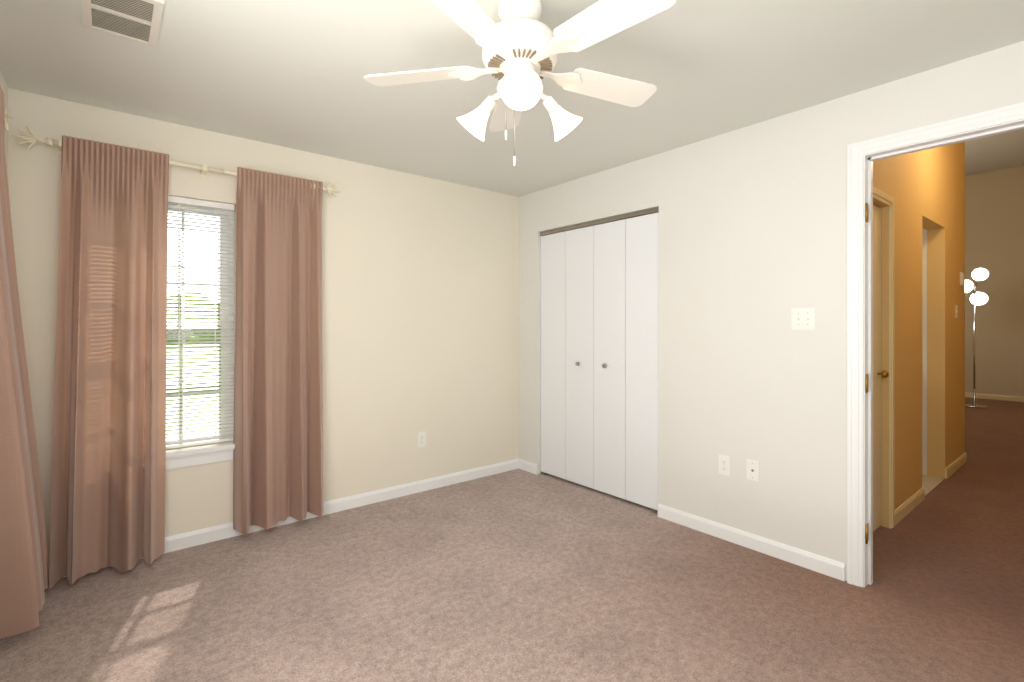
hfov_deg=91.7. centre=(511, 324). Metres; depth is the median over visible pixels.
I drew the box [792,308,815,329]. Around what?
switch plate
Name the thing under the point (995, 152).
ceiling
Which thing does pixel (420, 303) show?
wall
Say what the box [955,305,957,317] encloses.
light switch
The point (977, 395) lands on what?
baseboard
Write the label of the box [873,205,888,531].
hall door
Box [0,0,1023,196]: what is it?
ceiling
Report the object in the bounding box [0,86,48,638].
curtain
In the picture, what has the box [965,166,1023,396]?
wall
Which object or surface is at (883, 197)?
door frame
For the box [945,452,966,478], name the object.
baseboard
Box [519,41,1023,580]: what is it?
wall
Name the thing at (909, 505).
baseboard
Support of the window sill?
attached to the wall at (420, 303)
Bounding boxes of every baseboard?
[48,459,523,577]
[658,504,844,580]
[895,487,924,524]
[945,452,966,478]
[965,392,1023,401]
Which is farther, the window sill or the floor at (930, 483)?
the floor at (930, 483)
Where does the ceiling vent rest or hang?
in the ceiling at (288, 73)
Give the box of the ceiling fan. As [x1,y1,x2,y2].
[364,0,675,165]
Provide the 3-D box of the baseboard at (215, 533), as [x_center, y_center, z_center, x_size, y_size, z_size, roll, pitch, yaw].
[-1.178,1.244,3.450,3.220,0.085,0.013,0,0,-39]
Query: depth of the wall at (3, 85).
2.36 m
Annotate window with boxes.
[166,203,233,444]
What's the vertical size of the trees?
7.200 m
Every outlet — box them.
[417,431,425,447]
[718,454,729,475]
[746,459,758,481]
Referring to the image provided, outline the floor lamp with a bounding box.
[965,267,989,407]
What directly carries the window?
in the wall at (420, 303)
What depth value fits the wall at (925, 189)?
3.66 m
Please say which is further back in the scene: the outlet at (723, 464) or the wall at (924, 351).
the wall at (924, 351)
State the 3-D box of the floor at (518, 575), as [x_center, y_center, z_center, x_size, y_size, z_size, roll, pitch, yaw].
[2.953,1.337,5.483,12.490,0.100,6.340,0,0,-39]
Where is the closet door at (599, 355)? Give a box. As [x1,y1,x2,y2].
[540,207,658,513]
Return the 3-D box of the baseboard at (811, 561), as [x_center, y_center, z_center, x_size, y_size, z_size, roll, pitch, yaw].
[1.328,1.244,2.920,0.013,0.085,1.090,0,0,-39]
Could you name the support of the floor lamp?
on the floor at (518, 575)
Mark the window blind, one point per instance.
(199, 203)
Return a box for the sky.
[167,211,219,301]
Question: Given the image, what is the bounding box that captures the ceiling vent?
[81,0,163,48]
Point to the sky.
(189, 227)
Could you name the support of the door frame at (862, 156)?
attached to the wall at (751, 237)
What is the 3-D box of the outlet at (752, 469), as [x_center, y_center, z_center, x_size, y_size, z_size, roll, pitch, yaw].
[1.381,0.835,2.853,0.015,0.116,0.072,0,0,-39]
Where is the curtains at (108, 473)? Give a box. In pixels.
[11,126,339,589]
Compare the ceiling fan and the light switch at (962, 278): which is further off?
the light switch at (962, 278)
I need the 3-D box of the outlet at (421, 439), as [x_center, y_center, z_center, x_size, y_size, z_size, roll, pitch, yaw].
[-0.698,0.887,3.846,0.072,0.116,0.008,0,0,-39]
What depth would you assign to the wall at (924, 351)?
4.26 m
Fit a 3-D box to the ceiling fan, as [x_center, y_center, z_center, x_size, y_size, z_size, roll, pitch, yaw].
[0.057,-0.854,1.764,1.135,0.599,1.104,0,0,-39]
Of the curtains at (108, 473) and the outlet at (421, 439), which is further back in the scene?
the outlet at (421, 439)
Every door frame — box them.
[847,102,1023,587]
[873,186,894,528]
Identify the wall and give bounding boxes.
[0,70,7,176]
[8,88,518,562]
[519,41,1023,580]
[873,142,964,527]
[922,228,926,474]
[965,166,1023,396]
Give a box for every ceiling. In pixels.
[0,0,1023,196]
[965,129,1023,175]
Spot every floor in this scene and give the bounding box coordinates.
[0,397,1023,681]
[922,474,944,495]
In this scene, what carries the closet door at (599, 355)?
in the wall at (751, 237)
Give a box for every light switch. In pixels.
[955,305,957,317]
[960,272,964,285]
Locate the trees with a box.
[166,236,220,434]
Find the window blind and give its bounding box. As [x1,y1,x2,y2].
[166,196,233,448]
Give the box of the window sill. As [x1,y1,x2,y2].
[165,443,234,469]

